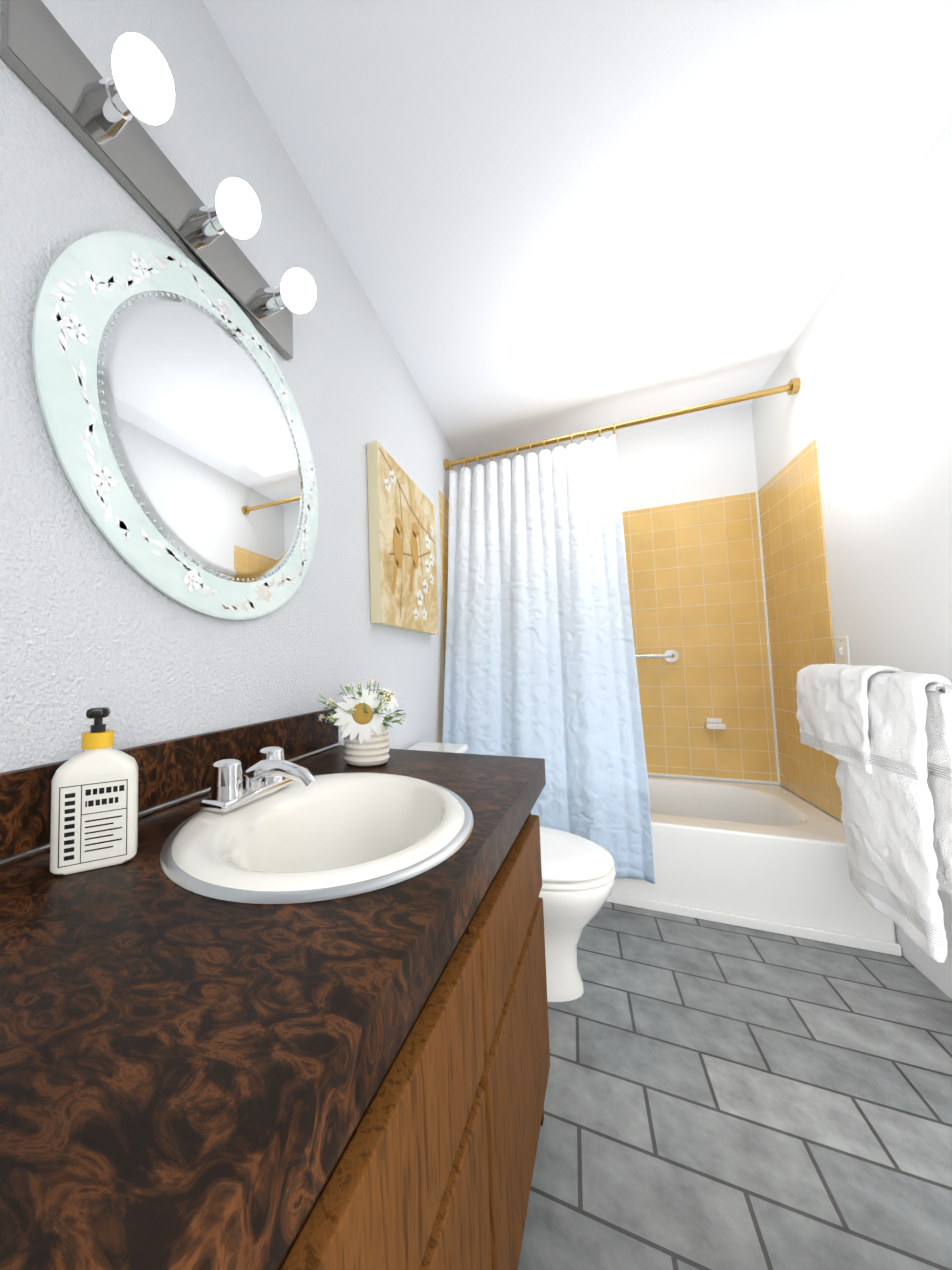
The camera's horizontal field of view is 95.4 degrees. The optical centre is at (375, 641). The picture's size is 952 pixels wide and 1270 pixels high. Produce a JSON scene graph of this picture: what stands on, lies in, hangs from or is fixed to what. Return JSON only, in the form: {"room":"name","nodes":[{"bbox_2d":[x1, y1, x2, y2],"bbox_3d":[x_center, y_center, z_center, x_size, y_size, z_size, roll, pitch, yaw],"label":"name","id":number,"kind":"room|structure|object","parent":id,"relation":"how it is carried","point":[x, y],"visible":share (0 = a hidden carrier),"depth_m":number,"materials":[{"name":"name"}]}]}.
{"room":"bathroom","nodes":[
{"label":"bathroom","id":0,"kind":"room"},
{"bbox_2d":[0,0,461,772],"bbox_3d":[-0.123,-0.105,1.307,0.100,2.286,3.491,-3,-4,25],"label":"wall","id":1,"kind":"structure","parent":0,"point":[90,616],"depth_m":0.77,"materials":[{"name":"white paint"}]},
{"bbox_2d":[0,0,316,360],"bbox_3d":[-0.273,-0.764,0.751,0.149,0.115,0.580,-3,-4,25],"label":"sconce","id":2,"kind":"object","parent":1,"relation":"attached to","point":[53,68],"visible":1,"depth_m":0.64,"materials":[{"name":"silver metal"}]},
{"bbox_2d":[0,708,339,863],"bbox_3d":[-0.428,0.199,0.465,0.017,0.099,1.526,-3,-4,25],"label":"backsplash","id":3,"kind":"structure","parent":1,"relation":"attached to","point":[169,771],"depth_m":0.66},
{"bbox_2d":[32,231,317,619],"bbox_3d":[-0.286,-0.369,0.821,0.014,0.652,0.652,-3,-4,25],"label":"mirror","id":4,"kind":"object","parent":1,"relation":"attached to","point":[175,425],"visible":1,"depth_m":0.70,"materials":[{"name":"white mirror"}]},
{"bbox_2d":[367,441,438,634],"bbox_3d":[0.137,-0.359,1.726,0.040,0.620,0.669,-3,-4,25],"label":"picture","id":5,"kind":"object","parent":1,"relation":"attached to","point":[402,557],"visible":1,"depth_m":1.58,"materials":[{"name":"beige"}]},
{"bbox_2d":[439,490,448,663],"bbox_3d":[0.490,-0.022,2.501,0.006,1.569,0.604,-3,-4,25],"label":"wall tile","id":6,"kind":"structure","parent":1,"relation":"attached to","point":[444,508],"depth_m":2.29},
{"bbox_2d":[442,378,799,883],"bbox_3d":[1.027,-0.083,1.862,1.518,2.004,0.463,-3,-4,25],"label":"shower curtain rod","id":7,"kind":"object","parent":1,"relation":"attached to","point":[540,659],"visible":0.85,"depth_m":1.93,"materials":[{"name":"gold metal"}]},
{"bbox_2d":[442,434,655,883],"bbox_3d":[0.734,-0.029,1.979,0.817,1.922,0.433,-3,-4,25],"label":"shower curtain","id":8,"kind":"object","parent":7,"relation":"hanging from","point":[540,658],"depth_m":1.93,"materials":[{"name":"fabric"}]},
{"bbox_2d":[203,0,951,466],"bbox_3d":[0.585,-1.332,1.037,1.720,0.100,3.491,-3,-4,25],"label":"ceiling","id":9,"kind":"structure","parent":0,"point":[549,218],"depth_m":1.14,"materials":[{"name":"white paint"}]},
{"bbox_2d":[462,404,780,785],"bbox_3d":[1.324,-0.069,2.505,1.520,2.286,0.100,-3,-4,25],"label":"wall","id":10,"kind":"structure","parent":0,"point":[711,455],"depth_m":2.31,"materials":[{"name":"white paint"}]},
{"bbox_2d":[622,492,776,781],"bbox_3d":[1.304,0.000,2.453,1.508,1.482,0.006,-3,-4,25],"label":"wall tile","id":11,"kind":"structure","parent":10,"relation":"attached to","point":[694,575],"depth_m":2.25,"materials":[{"name":"yellow tile"}]},
{"bbox_2d":[635,650,678,661],"bbox_3d":[1.329,0.088,2.402,0.668,0.068,0.058,-3,-4,25],"label":"grab rail","id":12,"kind":"object","parent":11,"relation":"attached to","point":[670,655],"visible":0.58,"depth_m":2.29,"materials":[{"name":"silver metal"}]},
{"bbox_2d":[704,718,726,729],"bbox_3d":[1.764,0.424,2.192,0.085,0.055,0.045,-3,-4,25],"label":"dish","id":13,"kind":"object","parent":11,"relation":"attached to","point":[715,723],"visible":0.98,"depth_m":2.19,"materials":[{"name":"white ceramic"}]},
{"bbox_2d":[647,491,779,784],"bbox_3d":[1.301,-0.001,2.447,1.508,1.482,0.008,-3,-4,25],"label":"trim","id":14,"kind":"structure","parent":10,"relation":"attached to","point":[770,670],"depth_m":2.14,"materials":[{"name":"white plastic"}]},
{"bbox_2d":[518,902,951,1269],"bbox_3d":[0.640,1.049,0.900,1.720,0.100,3.491,-3,-4,25],"label":"floor","id":15,"kind":"structure","parent":0,"point":[720,1096],"depth_m":0.90,"materials":[{"name":"tile"}]},
{"bbox_2d":[456,836,549,1269],"bbox_3d":[-0.190,0.638,0.328,0.524,0.693,1.514,-3,-4,25],"label":"door","id":16,"kind":"structure","parent":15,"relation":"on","point":[494,1224],"depth_m":0.61,"materials":[{"name":"wood"}]},
{"bbox_2d":[0,744,545,1269],"bbox_3d":[-0.190,0.265,0.352,0.538,0.055,1.526,-3,-4,25],"label":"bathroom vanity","id":17,"kind":"structure","parent":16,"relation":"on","point":[187,1082],"depth_m":0.27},
{"bbox_2d":[50,707,137,875],"bbox_3d":[-0.314,0.161,0.477,0.080,0.171,0.055,0,-4,-27],"label":"soap dispenser","id":18,"kind":"object","parent":17,"relation":"on","point":[94,804],"visible":1,"depth_m":0.46,"materials":[{"name":"white plastic"}]},
{"bbox_2d":[199,746,316,813],"bbox_3d":[-0.153,0.206,0.645,0.145,0.067,0.164,-3,-4,25],"label":"faucet","id":19,"kind":"object","parent":17,"relation":"on","point":[268,783],"depth_m":0.63,"materials":[{"name":"silver metal"}]},
{"bbox_2d":[102,760,499,955],"bbox_3d":[-0.063,0.306,0.598,0.396,0.141,0.454,-3,-4,25],"label":"sink","id":20,"kind":"object","parent":17,"relation":"in","point":[366,855],"depth_m":0.56,"materials":[{"name":"white ceramic"}]},
{"bbox_2d":[315,679,405,766],"bbox_3d":[-0.028,0.174,0.947,0.230,0.185,0.210,-3,-4,25],"label":"flower pot","id":21,"kind":"object","parent":17,"relation":"on","point":[360,714],"visible":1,"depth_m":0.89,"materials":[{"name":"beige ceramic"}]},
{"bbox_2d":[405,742,615,1001],"bbox_3d":[0.384,0.710,1.359,0.686,0.642,0.570,-3,-4,25],"label":"toilet","id":22,"kind":"object","parent":15,"relation":"on","point":[578,876],"visible":0.19,"depth_m":1.20,"materials":[{"name":"white ceramic"}]},
{"bbox_2d":[611,776,895,942],"bbox_3d":[1.159,0.889,2.042,1.514,0.327,0.791,-3,-4,25],"label":"bathtub","id":23,"kind":"object","parent":15,"relation":"on","point":[774,853],"visible":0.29,"depth_m":1.56,"materials":[{"name":"white ceramic"}]},
{"bbox_2d":[606,893,901,955],"bbox_3d":[0.991,1.018,1.664,1.512,0.035,0.013,-3,-4,25],"label":"baseboard","id":24,"kind":"structure","parent":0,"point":[813,934],"depth_m":1.49,"materials":[{"name":"white"}]},
{"bbox_2d":[751,117,951,998],"bbox_3d":[1.347,-0.178,0.630,0.100,2.286,3.491,-3,-4,25],"label":"wall","id":25,"kind":"structure","parent":0,"point":[867,362],"depth_m":1.30,"materials":[{"name":"white paint"}]},
{"bbox_2d":[758,440,841,820],"bbox_3d":[1.873,-0.047,1.882,0.006,1.482,0.568,-3,-4,25],"label":"wall tile","id":26,"kind":"structure","parent":25,"relation":"attached to","point":[796,576],"depth_m":1.86,"materials":[{"name":"yellow tile"}]},
{"bbox_2d":[836,636,850,664],"bbox_3d":[1.722,0.035,1.560,0.016,0.110,0.070,-3,-4,25],"label":"switch plate","id":27,"kind":"object","parent":25,"relation":"attached to","point":[843,650],"visible":0.92,"depth_m":1.55,"materials":[{"name":"white plastic"}]},
{"bbox_2d":[796,664,951,962],"bbox_3d":[1.447,0.401,1.173,0.224,0.682,0.593,-3,-4,25],"label":"towel","id":28,"kind":"object","parent":25,"relation":"attached to","point":[882,734],"visible":1,"depth_m":1.06,"materials":[{"name":"white fabric"}]}
]}

